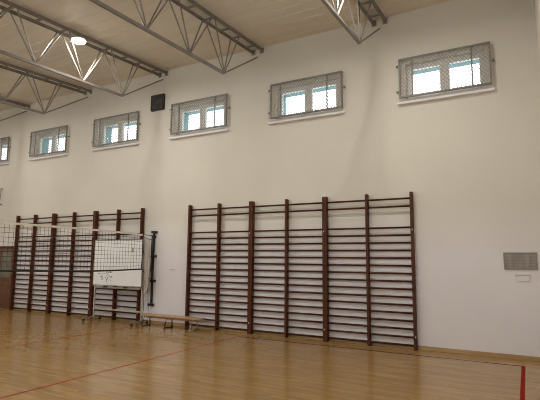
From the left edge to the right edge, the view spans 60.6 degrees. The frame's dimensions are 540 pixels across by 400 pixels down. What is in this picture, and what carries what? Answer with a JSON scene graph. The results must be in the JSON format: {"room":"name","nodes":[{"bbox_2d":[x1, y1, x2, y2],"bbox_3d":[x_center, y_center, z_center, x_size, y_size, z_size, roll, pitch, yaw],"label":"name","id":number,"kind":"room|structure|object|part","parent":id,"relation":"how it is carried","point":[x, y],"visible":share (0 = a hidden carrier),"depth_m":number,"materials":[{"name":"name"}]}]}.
{"room":"sports hall","nodes":[
{"label":"sports hall","id":0,"kind":"room"},
{"bbox_2d":[0,0,451,110],"bbox_3d":[-5.410,-4.104,8.279,17.710,1.142,11.040,-4,-8,29],"label":"ceiling","id":1,"kind":"structure","parent":0,"point":[263,22],"depth_m":10.20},
{"bbox_2d":[0,0,539,356],"bbox_3d":[-2.877,-0.390,12.483,17.710,7.200,0.440,-4,-8,29],"label":"wall","id":2,"kind":"structure","parent":0,"point":[470,164],"depth_m":9.91,"materials":[{"name":"paint"}]},
{"bbox_2d":[0,142,9,165],"bbox_3d":[-9.506,-1.566,16.314,1.850,0.870,0.585,-4,-8,29],"label":"window","id":3,"kind":"structure","parent":2,"relation":"in","point":[7,163],"depth_m":16.03,"materials":[{"name":"plastic"}]},
{"bbox_2d":[0,136,11,161],"bbox_3d":[-9.621,-1.696,16.093,1.885,0.826,0.110,-4,-8,29],"label":"guard","id":4,"kind":"object","parent":2,"relation":"attached to","point":[8,137],"visible":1,"depth_m":15.73,"materials":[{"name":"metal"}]},
{"bbox_2d":[0,246,13,308],"bbox_3d":[-8.949,2.522,15.174,1.720,2.000,0.084,-4,-8,29],"label":"door","id":5,"kind":"structure","parent":2,"relation":"in","point":[5,277],"depth_m":14.97,"materials":[{"name":"brown wood"}]},
{"bbox_3d":[-8.599,2.098,15.065,0.577,0.820,0.008,-4,-8,29],"label":"pane","id":6,"kind":"part","parent":5,"relation":"part of","materials":[{"name":"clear glass"}]},
{"bbox_2d":[9,213,52,313],"bbox_3d":[-7.351,1.937,14.325,1.816,2.974,0.150,-4,-8,29],"label":"wall bars","id":7,"kind":"object","parent":2,"relation":"attached to","point":[29,299],"visible":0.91,"depth_m":14.33,"materials":[{"name":"brown wood"}]},
{"bbox_3d":[-8.129,1.983,14.740,0.050,2.974,0.110,-4,-8,29],"label":"post","id":8,"kind":"part","parent":7,"relation":"part of","materials":[{"name":"brown wood"}]},
{"bbox_3d":[-7.356,1.935,14.316,0.050,2.974,0.110,-4,-8,29],"label":"post","id":9,"kind":"part","parent":7,"relation":"part of","materials":[{"name":"brown wood"}]},
{"bbox_3d":[-6.583,1.888,13.892,0.050,2.974,0.110,-4,-8,29],"label":"post","id":10,"kind":"part","parent":7,"relation":"part of","materials":[{"name":"brown wood"}]},
{"bbox_2d":[28,131,67,160],"bbox_3d":[-6.910,-1.726,14.890,1.850,0.870,0.585,-4,-8,29],"label":"window","id":11,"kind":"structure","parent":2,"relation":"in","point":[59,155],"depth_m":14.85,"materials":[{"name":"plastic"}]},
{"bbox_3d":[-7.257,-1.758,15.033,0.688,0.655,0.080,-4,-8,29],"label":"sash","id":12,"kind":"part","parent":11,"relation":"part of","materials":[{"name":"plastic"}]},
{"bbox_3d":[-7.003,-1.340,14.678,1.850,0.050,0.215,-4,-8,29],"label":"sill","id":13,"kind":"part","parent":11,"relation":"part of","materials":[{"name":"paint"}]},
{"bbox_3d":[-6.918,-1.784,14.865,1.545,0.760,0.070,-4,-8,29],"label":"frame","id":14,"kind":"part","parent":11,"relation":"part of","materials":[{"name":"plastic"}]},
{"bbox_3d":[-6.594,-1.799,14.669,0.688,0.655,0.080,-4,-8,29],"label":"sash","id":15,"kind":"part","parent":11,"relation":"part of","materials":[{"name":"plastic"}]},
{"bbox_2d":[28,125,69,156],"bbox_3d":[-7.025,-1.856,14.669,1.885,0.826,0.110,-4,-8,29],"label":"guard","id":16,"kind":"object","parent":2,"relation":"attached to","point":[64,126],"visible":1,"depth_m":14.63,"materials":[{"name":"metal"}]},
{"bbox_2d":[46,211,94,316],"bbox_3d":[-5.761,1.839,13.453,1.816,2.974,0.150,-4,-8,29],"label":"wall bars","id":17,"kind":"object","parent":2,"relation":"attached to","point":[70,281],"visible":0.89,"depth_m":13.47,"materials":[{"name":"brown wood"}]},
{"bbox_3d":[-6.539,1.885,13.868,0.050,2.974,0.110,-4,-8,29],"label":"post","id":18,"kind":"part","parent":17,"relation":"part of","materials":[{"name":"brown wood"}]},
{"bbox_3d":[-5.766,1.838,13.444,0.050,2.974,0.110,-4,-8,29],"label":"post","id":19,"kind":"part","parent":17,"relation":"part of","materials":[{"name":"brown wood"}]},
{"bbox_3d":[-4.993,1.790,13.020,0.050,2.974,0.110,-4,-8,29],"label":"post","id":20,"kind":"part","parent":17,"relation":"part of","materials":[{"name":"brown wood"}]},
{"bbox_2d":[91,117,139,151],"bbox_3d":[-4.307,-1.885,13.463,1.850,0.870,0.585,-4,-8,29],"label":"window","id":21,"kind":"structure","parent":2,"relation":"in","point":[109,129],"depth_m":13.41,"materials":[{"name":"plastic"}]},
{"bbox_3d":[-4.654,-1.918,13.606,0.688,0.655,0.080,-4,-8,29],"label":"sash","id":22,"kind":"part","parent":21,"relation":"part of","materials":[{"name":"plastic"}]},
{"bbox_3d":[-4.400,-1.500,13.250,1.850,0.050,0.215,-4,-8,29],"label":"sill","id":23,"kind":"part","parent":21,"relation":"part of","materials":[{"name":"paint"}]},
{"bbox_3d":[-4.316,-1.944,13.438,1.545,0.760,0.070,-4,-8,29],"label":"frame","id":24,"kind":"part","parent":21,"relation":"part of","materials":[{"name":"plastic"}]},
{"bbox_3d":[-3.991,-1.959,13.242,0.688,0.655,0.080,-4,-8,29],"label":"sash","id":25,"kind":"part","parent":21,"relation":"part of","materials":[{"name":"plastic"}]},
{"bbox_2d":[91,111,140,146],"bbox_3d":[-4.422,-2.016,13.241,1.885,0.826,0.110,-4,-8,29],"label":"guard","id":26,"kind":"object","parent":2,"relation":"attached to","point":[136,112],"visible":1,"depth_m":13.20,"materials":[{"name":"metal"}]},
{"bbox_2d":[89,208,144,322],"bbox_3d":[-4.172,1.741,12.581,1.816,2.974,0.150,-4,-8,29],"label":"wall bars","id":27,"kind":"object","parent":2,"relation":"attached to","point":[114,300],"visible":0.53,"depth_m":12.53,"materials":[{"name":"brown wood"}]},
{"bbox_3d":[-4.949,1.788,12.996,0.050,2.974,0.110,-4,-8,29],"label":"post","id":28,"kind":"part","parent":27,"relation":"part of","materials":[{"name":"brown wood"}]},
{"bbox_3d":[-4.176,1.740,12.572,0.050,2.974,0.110,-4,-8,29],"label":"post","id":29,"kind":"part","parent":27,"relation":"part of","materials":[{"name":"brown wood"}]},
{"bbox_3d":[-3.403,1.693,12.148,0.050,2.974,0.110,-4,-8,29],"label":"post","id":30,"kind":"part","parent":27,"relation":"part of","materials":[{"name":"brown wood"}]},
{"bbox_2d":[147,231,157,305],"bbox_3d":[-3.051,1.761,11.977,0.190,1.918,0.110,-4,-8,29],"label":"rail","id":31,"kind":"object","parent":2,"relation":"attached to","point":[153,232],"visible":0.98,"depth_m":11.99,"materials":[{"name":"black metal"}]},
{"bbox_2d":[0,221,152,324],"bbox_3d":[-5.316,1.440,7.746,0.054,2.288,9.488,-4,-8,29],"label":"net","id":32,"kind":"object","parent":31,"relation":"attached to","point":[147,241],"visible":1,"depth_m":10.06,"materials":[{"name":"black fabric"}]},
{"bbox_3d":[-5.416,1.203,7.613,0.031,0.076,9.100,-4,-8,29],"label":"cord","id":33,"kind":"part","parent":32,"relation":"part of","materials":[{"name":"fabric"}]},
{"bbox_3d":[-3.209,1.306,11.621,0.021,0.851,0.037,-6,-10,43],"label":"cord","id":34,"kind":"part","parent":32,"relation":"part of","materials":[{"name":"white fabric"}]},
{"bbox_3d":[-3.044,1.774,11.998,0.044,1.880,0.045,-4,-8,29],"label":"rail","id":35,"kind":"part","parent":31,"relation":"part of","materials":[{"name":"black metal"}]},
{"bbox_2d":[150,93,164,111],"bbox_3d":[-3.048,-2.648,12.581,0.450,0.430,0.075,-4,-8,29],"label":"speaker","id":36,"kind":"object","parent":2,"relation":"attached to","point":[157,101],"visible":1,"depth_m":12.54,"materials":[{"name":"black paint"}]},
{"bbox_3d":[-3.060,-2.651,12.558,0.390,0.370,0.005,-4,-8,29],"label":"panel","id":37,"kind":"part","parent":36,"relation":"part of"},
{"bbox_2d":[169,101,228,139],"bbox_3d":[-1.715,-2.045,12.041,1.850,0.870,0.585,-4,-8,29],"label":"window","id":38,"kind":"structure","parent":2,"relation":"in","point":[220,105],"depth_m":11.99,"materials":[{"name":"plastic"}]},
{"bbox_3d":[-2.063,-2.077,12.184,0.688,0.655,0.080,-4,-8,29],"label":"sash","id":39,"kind":"part","parent":38,"relation":"part of","materials":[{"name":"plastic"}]},
{"bbox_3d":[-1.808,-1.659,11.829,1.850,0.050,0.215,-4,-8,29],"label":"sill","id":40,"kind":"part","parent":38,"relation":"part of","materials":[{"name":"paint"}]},
{"bbox_3d":[-1.724,-2.103,12.016,1.545,0.760,0.070,-4,-8,29],"label":"frame","id":41,"kind":"part","parent":38,"relation":"part of","materials":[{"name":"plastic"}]},
{"bbox_3d":[-1.400,-2.118,11.820,0.688,0.655,0.080,-4,-8,29],"label":"sash","id":42,"kind":"part","parent":38,"relation":"part of","materials":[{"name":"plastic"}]},
{"bbox_2d":[169,93,229,134],"bbox_3d":[-1.830,-2.175,11.820,1.885,0.826,0.110,-4,-8,29],"label":"guard","id":43,"kind":"object","parent":2,"relation":"attached to","point":[225,94],"visible":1,"depth_m":11.78,"materials":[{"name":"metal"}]},
{"bbox_2d":[185,201,250,333],"bbox_3d":[-1.223,1.560,10.963,1.816,2.974,0.150,-4,-8,29],"label":"wall bars","id":44,"kind":"object","parent":2,"relation":"attached to","point":[219,208],"visible":0.83,"depth_m":10.93,"materials":[{"name":"brown wood"}]},
{"bbox_3d":[-2.001,1.607,11.379,0.050,2.974,0.110,-4,-8,29],"label":"post","id":45,"kind":"part","parent":44,"relation":"part of","materials":[{"name":"brown wood"}]},
{"bbox_3d":[-1.228,1.559,10.955,0.050,2.974,0.110,-4,-8,29],"label":"post","id":46,"kind":"part","parent":44,"relation":"part of","materials":[{"name":"brown wood"}]},
{"bbox_3d":[-0.455,1.512,10.531,0.050,2.974,0.110,-4,-8,29],"label":"post","id":47,"kind":"part","parent":44,"relation":"part of","materials":[{"name":"brown wood"}]},
{"bbox_2d":[13,308,539,361],"bbox_3d":[-3.020,3.117,11.830,17.710,0.075,0.021,-4,-8,29],"label":"baseboard","id":48,"kind":"structure","parent":2,"relation":"attached to","point":[427,348],"depth_m":8.97,"materials":[{"name":"brown wood"}]},
{"bbox_2d":[249,197,324,341],"bbox_3d":[0.367,1.463,10.091,1.816,2.974,0.150,-4,-8,29],"label":"wall bars","id":49,"kind":"object","parent":2,"relation":"attached to","point":[286,278],"visible":0.8,"depth_m":10.06,"materials":[{"name":"brown wood"}]},
{"bbox_3d":[-0.411,1.509,10.507,0.050,2.974,0.110,-4,-8,29],"label":"post","id":50,"kind":"part","parent":49,"relation":"part of","materials":[{"name":"brown wood"}]},
{"bbox_3d":[0.362,1.461,10.083,0.050,2.974,0.110,-4,-8,29],"label":"post","id":51,"kind":"part","parent":49,"relation":"part of","materials":[{"name":"brown wood"}]},
{"bbox_3d":[1.135,1.414,9.659,0.050,2.974,0.110,-4,-8,29],"label":"post","id":52,"kind":"part","parent":49,"relation":"part of","materials":[{"name":"brown wood"}]},
{"bbox_2d":[268,79,344,124],"bbox_3d":[0.904,-2.205,10.604,1.850,0.870,0.585,-4,-8,29],"label":"window","id":53,"kind":"structure","parent":2,"relation":"in","point":[318,84],"depth_m":10.54,"materials":[{"name":"plastic"}]},
{"bbox_3d":[0.557,-2.238,10.748,0.688,0.655,0.080,-4,-8,29],"label":"sash","id":54,"kind":"part","parent":53,"relation":"part of","materials":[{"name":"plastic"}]},
{"bbox_3d":[0.811,-1.820,10.392,1.850,0.050,0.215,-4,-8,29],"label":"sill","id":55,"kind":"part","parent":53,"relation":"part of","materials":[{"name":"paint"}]},
{"bbox_3d":[0.896,-2.264,10.580,1.545,0.760,0.070,-4,-8,29],"label":"frame","id":56,"kind":"part","parent":53,"relation":"part of","materials":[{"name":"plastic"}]},
{"bbox_3d":[1.220,-2.279,10.384,0.688,0.655,0.080,-4,-8,29],"label":"sash","id":57,"kind":"part","parent":53,"relation":"part of","materials":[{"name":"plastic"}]},
{"bbox_2d":[268,71,345,118],"bbox_3d":[0.789,-2.336,10.383,1.885,0.826,0.110,-4,-8,29],"label":"guard","id":58,"kind":"object","parent":2,"relation":"attached to","point":[326,75],"visible":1,"depth_m":10.33,"materials":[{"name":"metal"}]},
{"bbox_2d":[324,191,417,350],"bbox_3d":[1.957,1.365,9.219,1.816,2.974,0.150,-4,-8,29],"label":"wall bars","id":59,"kind":"object","parent":2,"relation":"attached to","point":[415,337],"visible":1,"depth_m":9.13,"materials":[{"name":"brown wood"}]},
{"bbox_3d":[1.179,1.411,9.635,0.050,2.974,0.110,-4,-8,29],"label":"post","id":60,"kind":"part","parent":59,"relation":"part of","materials":[{"name":"brown wood"}]},
{"bbox_3d":[1.952,1.364,9.211,0.050,2.974,0.110,-4,-8,29],"label":"post","id":61,"kind":"part","parent":59,"relation":"part of","materials":[{"name":"brown wood"}]},
{"bbox_3d":[2.725,1.316,8.787,0.050,2.974,0.110,-4,-8,29],"label":"post","id":62,"kind":"part","parent":59,"relation":"part of","materials":[{"name":"brown wood"}]},
{"bbox_2d":[396,41,493,98],"bbox_3d":[3.359,-2.493,8.974,1.800,0.826,0.110,-4,-8,29],"label":"guard","id":63,"kind":"object","parent":2,"relation":"attached to","point":[470,47],"visible":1,"depth_m":8.92,"materials":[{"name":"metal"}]},
{"bbox_2d":[397,52,494,105],"bbox_3d":[3.478,-2.364,9.193,1.780,0.870,0.585,-4,-8,29],"label":"window","id":64,"kind":"structure","parent":2,"relation":"in","point":[478,53],"depth_m":9.11,"materials":[{"name":"plastic"}]},
{"bbox_3d":[3.146,-2.397,9.327,0.652,0.655,0.080,-4,-8,29],"label":"sash","id":65,"kind":"part","parent":64,"relation":"part of","materials":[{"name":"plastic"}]},
{"bbox_3d":[3.385,-1.978,8.980,1.780,0.050,0.215,-4,-8,29],"label":"sill","id":66,"kind":"part","parent":64,"relation":"part of","materials":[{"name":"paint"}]},
{"bbox_3d":[3.779,-2.436,8.980,0.652,0.655,0.080,-4,-8,29],"label":"sash","id":67,"kind":"part","parent":64,"relation":"part of","materials":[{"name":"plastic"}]},
{"bbox_2d":[503,252,537,269],"bbox_3d":[4.336,1.057,8.010,0.520,0.296,0.022,-4,-8,29],"label":"air vent","id":68,"kind":"object","parent":2,"relation":"in","point":[512,260],"visible":1,"depth_m":8.01,"materials":[{"name":"grey metal"}]},
{"bbox_2d":[515,275,529,280],"bbox_3d":[4.349,1.343,7.964,0.214,0.090,0.024,-4,-8,29],"label":"switch plate","id":69,"kind":"object","parent":2,"relation":"attached to","point":[518,277],"visible":1,"depth_m":7.95,"materials":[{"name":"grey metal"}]},
{"bbox_2d":[0,308,539,399],"bbox_3d":[-5.502,2.562,7.365,17.710,0.001,10.300,-4,-8,29],"label":"floor","id":70,"kind":"structure","parent":0,"point":[43,356],"depth_m":7.12,"materials":[{"name":"brown wood"}]},
{"bbox_2d":[82,239,147,326],"bbox_3d":[-3.981,2.096,12.013,1.770,2.130,0.600,-4,-8,29],"label":"whiteboard","id":71,"kind":"object","parent":70,"relation":"on","point":[131,278],"visible":0.98,"depth_m":12.02,"materials":[{"name":"ceramic"}]},
{"bbox_3d":[-4.707,2.673,12.396,0.032,0.890,0.040,-4,-8,29],"label":"leg","id":72,"kind":"part","parent":71,"relation":"part of","materials":[{"name":"grey metal"}]},
{"bbox_2d":[94,286,140,289],"bbox_3d":[-3.959,2.267,11.931,1.630,0.040,0.048,-4,-8,29],"label":"tray","id":73,"kind":"object","parent":71,"relation":"on","point":[119,287],"depth_m":11.83,"materials":[{"name":"grey metal"}]},
{"bbox_3d":[-3.975,1.640,12.076,1.730,1.190,0.030,-4,-8,29],"label":"board panel","id":74,"kind":"part","parent":71,"relation":"part of","materials":[{"name":"ceramic"}]},
{"bbox_3d":[-3.975,1.640,12.076,1.770,1.210,0.044,-4,-8,29],"label":"board frame","id":75,"kind":"part","parent":71,"relation":"part of","materials":[{"name":"grey metal"}]},
{"bbox_3d":[-3.214,2.581,11.578,0.032,0.890,0.040,-4,-8,29],"label":"leg","id":76,"kind":"part","parent":71,"relation":"part of","materials":[{"name":"grey metal"}]},
{"bbox_2d":[140,313,205,330],"bbox_3d":[-2.348,2.912,11.036,1.820,0.289,0.320,-4,-8,29],"label":"bench","id":77,"kind":"object","parent":70,"relation":"on","point":[148,315],"visible":1,"depth_m":10.98,"materials":[{"name":"brown wood"}]},
{"bbox_3d":[-2.423,2.931,11.075,0.058,0.261,0.320,-4,-8,29],"label":"leg frame","id":78,"kind":"part","parent":77,"relation":"part of","materials":[{"name":"metal"}]},
{"bbox_2d":[534,0,539,76],"bbox_3d":[2.427,-1.476,3.626,0.200,7.200,10.940,-4,-8,29],"label":"wall","id":79,"kind":"structure","parent":0,"point":[536,2],"depth_m":7.75,"materials":[{"name":"paint"}]},
{"bbox_3d":[-8.008,-1.613,3.265,18.110,7.200,0.200,-4,-8,29],"label":"wall","id":80,"kind":"structure","parent":0,"visible":0},
{"bbox_2d":[0,98,29,120],"bbox_3d":[-10.641,-3.076,10.976,0.336,1.398,10.294,-4,-8,29],"label":"roof truss","id":81,"kind":"object","parent":80,"relation":"attached to","point":[9,101],"visible":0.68,"depth_m":15.08,"materials":[{"name":"metal"}]},
{"bbox_2d":[0,61,91,113],"bbox_3d":[-8.024,-3.237,9.540,0.336,1.398,10.294,-4,-8,29],"label":"roof truss","id":82,"kind":"object","parent":80,"relation":"attached to","point":[5,67],"visible":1,"depth_m":12.59,"materials":[{"name":"metal"}]},
{"bbox_3d":[-6.697,-2.936,12.059,0.025,1.010,0.574,-2,-8,17],"label":"web rod","id":83,"kind":"part","parent":82,"relation":"part of","materials":[{"name":"metal"}]},
{"bbox_3d":[-6.585,-2.943,11.998,0.025,1.010,0.574,-6,-10,40],"label":"web rod","id":84,"kind":"part","parent":82,"relation":"part of","materials":[{"name":"metal"}]},
{"bbox_3d":[-6.398,-2.885,12.598,0.025,0.969,0.573,-6,-10,40],"label":"web rod","id":85,"kind":"part","parent":82,"relation":"part of","materials":[{"name":"metal"}]},
{"bbox_3d":[-6.286,-2.892,12.536,0.025,0.969,0.573,-2,-8,17],"label":"web rod","id":86,"kind":"part","parent":82,"relation":"part of","materials":[{"name":"metal"}]},
{"bbox_3d":[-6.169,-2.859,13.012,0.025,1.022,0.451,-1,-8,14],"label":"web rod","id":87,"kind":"part","parent":82,"relation":"part of","materials":[{"name":"metal"}]},
{"bbox_3d":[-6.057,-2.866,12.951,0.136,1.022,0.436,-4,-8,29],"label":"web rod","id":88,"kind":"part","parent":82,"relation":"part of","materials":[{"name":"metal"}]},
{"bbox_2d":[0,0,167,96],"bbox_3d":[-5.406,-3.398,8.105,0.336,1.398,10.294,-4,-8,29],"label":"roof truss","id":89,"kind":"object","parent":80,"relation":"attached to","point":[12,5],"visible":0.98,"depth_m":10.05,"materials":[{"name":"metal"}]},
{"bbox_3d":[-5.084,-3.265,8.543,0.135,0.967,0.562,-4,-8,29],"label":"web rod","id":90,"kind":"part","parent":89,"relation":"part of","materials":[{"name":"metal"}]},
{"bbox_3d":[-4.897,-3.208,9.143,0.025,0.926,0.573,-6,-10,40],"label":"web rod","id":91,"kind":"part","parent":89,"relation":"part of","materials":[{"name":"metal"}]},
{"bbox_3d":[-4.785,-3.215,9.082,0.025,0.926,0.573,-2,-8,17],"label":"web rod","id":92,"kind":"part","parent":89,"relation":"part of","materials":[{"name":"metal"}]},
{"bbox_3d":[-4.637,-3.177,9.614,0.025,0.989,0.574,-2,-8,17],"label":"web rod","id":93,"kind":"part","parent":89,"relation":"part of","materials":[{"name":"metal"}]},
{"bbox_3d":[-4.525,-3.184,9.553,0.135,0.988,0.562,-4,-8,29],"label":"web rod","id":94,"kind":"part","parent":89,"relation":"part of","materials":[{"name":"metal"}]},
{"bbox_3d":[-4.339,-3.127,10.153,0.025,0.947,0.573,-6,-10,40],"label":"web rod","id":95,"kind":"part","parent":89,"relation":"part of","materials":[{"name":"metal"}]},
{"bbox_3d":[-4.227,-3.134,10.091,0.025,0.947,0.573,-2,-8,17],"label":"web rod","id":96,"kind":"part","parent":89,"relation":"part of","materials":[{"name":"metal"}]},
{"bbox_2d":[72,36,85,44],"bbox_3d":[-4.173,-3.521,10.105,0.297,0.195,0.297,-4,-8,29],"label":"ceiling lamp","id":97,"kind":"object","parent":89,"relation":"hanging from","point":[79,40],"visible":0.98,"depth_m":10.02,"materials":[{"name":"white"}]},
{"bbox_3d":[-4.079,-3.096,10.623,0.025,1.010,0.574,-2,-8,17],"label":"web rod","id":98,"kind":"part","parent":89,"relation":"part of","materials":[{"name":"metal"}]},
{"bbox_3d":[-3.967,-3.103,10.562,0.135,1.010,0.562,-4,-8,29],"label":"web rod","id":99,"kind":"part","parent":89,"relation":"part of","materials":[{"name":"metal"}]},
{"bbox_3d":[-3.780,-3.046,11.162,0.025,0.969,0.573,-6,-10,40],"label":"web rod","id":100,"kind":"part","parent":89,"relation":"part of","materials":[{"name":"metal"}]},
{"bbox_3d":[-3.668,-3.053,11.100,0.025,0.969,0.573,-2,-8,17],"label":"web rod","id":101,"kind":"part","parent":89,"relation":"part of","materials":[{"name":"metal"}]},
{"bbox_3d":[-3.551,-3.019,11.577,0.025,1.022,0.451,-1,-8,14],"label":"web rod","id":102,"kind":"part","parent":89,"relation":"part of","materials":[{"name":"metal"}]},
{"bbox_3d":[-3.439,-3.026,11.515,0.136,1.022,0.436,-4,-8,29],"label":"web rod","id":103,"kind":"part","parent":89,"relation":"part of","materials":[{"name":"metal"}]},
{"bbox_2d":[89,0,263,73],"bbox_3d":[-2.788,-3.558,6.669,0.336,1.398,10.294,-4,-8,29],"label":"roof truss","id":104,"kind":"object","parent":80,"relation":"attached to","point":[144,27],"visible":1,"depth_m":9.03,"materials":[{"name":"metal"}]},
{"bbox_3d":[-2.280,-3.368,7.708,0.025,0.926,0.573,-6,-10,40],"label":"web rod","id":105,"kind":"part","parent":104,"relation":"part of","materials":[{"name":"metal"}]},
{"bbox_3d":[-2.167,-3.375,7.646,0.025,0.926,0.573,-2,-8,17],"label":"web rod","id":106,"kind":"part","parent":104,"relation":"part of","materials":[{"name":"metal"}]},
{"bbox_3d":[-2.020,-3.338,8.178,0.025,0.989,0.574,-2,-8,17],"label":"web rod","id":107,"kind":"part","parent":104,"relation":"part of","materials":[{"name":"metal"}]},
{"bbox_3d":[-1.907,-3.345,8.117,0.135,0.988,0.562,-4,-8,29],"label":"web rod","id":108,"kind":"part","parent":104,"relation":"part of","materials":[{"name":"metal"}]},
{"bbox_3d":[-1.721,-3.288,8.717,0.025,0.947,0.573,-6,-10,40],"label":"web rod","id":109,"kind":"part","parent":104,"relation":"part of","materials":[{"name":"metal"}]},
{"bbox_3d":[-1.609,-3.294,8.655,0.025,0.947,0.573,-2,-8,17],"label":"web rod","id":110,"kind":"part","parent":104,"relation":"part of","materials":[{"name":"metal"}]},
{"bbox_3d":[-1.461,-3.257,9.188,0.025,1.010,0.574,-2,-8,17],"label":"web rod","id":111,"kind":"part","parent":104,"relation":"part of","materials":[{"name":"metal"}]},
{"bbox_3d":[-1.349,-3.264,9.126,0.025,1.010,0.574,-6,-10,40],"label":"web rod","id":112,"kind":"part","parent":104,"relation":"part of","materials":[{"name":"metal"}]},
{"bbox_3d":[-1.163,-3.207,9.726,0.025,0.969,0.573,-6,-10,40],"label":"web rod","id":113,"kind":"part","parent":104,"relation":"part of","materials":[{"name":"metal"}]},
{"bbox_3d":[-1.051,-3.214,9.665,0.025,0.969,0.573,-2,-8,17],"label":"web rod","id":114,"kind":"part","parent":104,"relation":"part of","materials":[{"name":"metal"}]},
{"bbox_3d":[-0.934,-3.180,10.141,0.025,1.022,0.451,-1,-8,14],"label":"web rod","id":115,"kind":"part","parent":104,"relation":"part of","materials":[{"name":"metal"}]},
{"bbox_3d":[-0.822,-3.187,10.079,0.025,1.022,0.451,-6,-10,43],"label":"web rod","id":116,"kind":"part","parent":104,"relation":"part of","materials":[{"name":"metal"}]},
{"bbox_2d":[321,0,387,43],"bbox_3d":[-0.174,-3.719,5.236,0.336,1.398,10.294,-4,-8,29],"label":"roof truss","id":117,"kind":"object","parent":80,"relation":"attached to","point":[326,3],"visible":1,"depth_m":8.35,"materials":[{"name":"metal"}]},
{"bbox_3d":[1.451,-3.367,8.293,0.025,0.969,0.573,-6,-10,40],"label":"web rod","id":118,"kind":"part","parent":117,"relation":"part of","materials":[{"name":"metal"}]},
{"bbox_3d":[1.563,-3.374,8.231,0.135,0.969,0.562,-4,-8,29],"label":"web rod","id":119,"kind":"part","parent":117,"relation":"part of","materials":[{"name":"metal"}]},
{"bbox_3d":[1.792,-3.348,8.646,0.025,1.022,0.451,-6,-10,43],"label":"web rod","id":120,"kind":"part","parent":117,"relation":"part of","materials":[{"name":"metal"}]}
]}

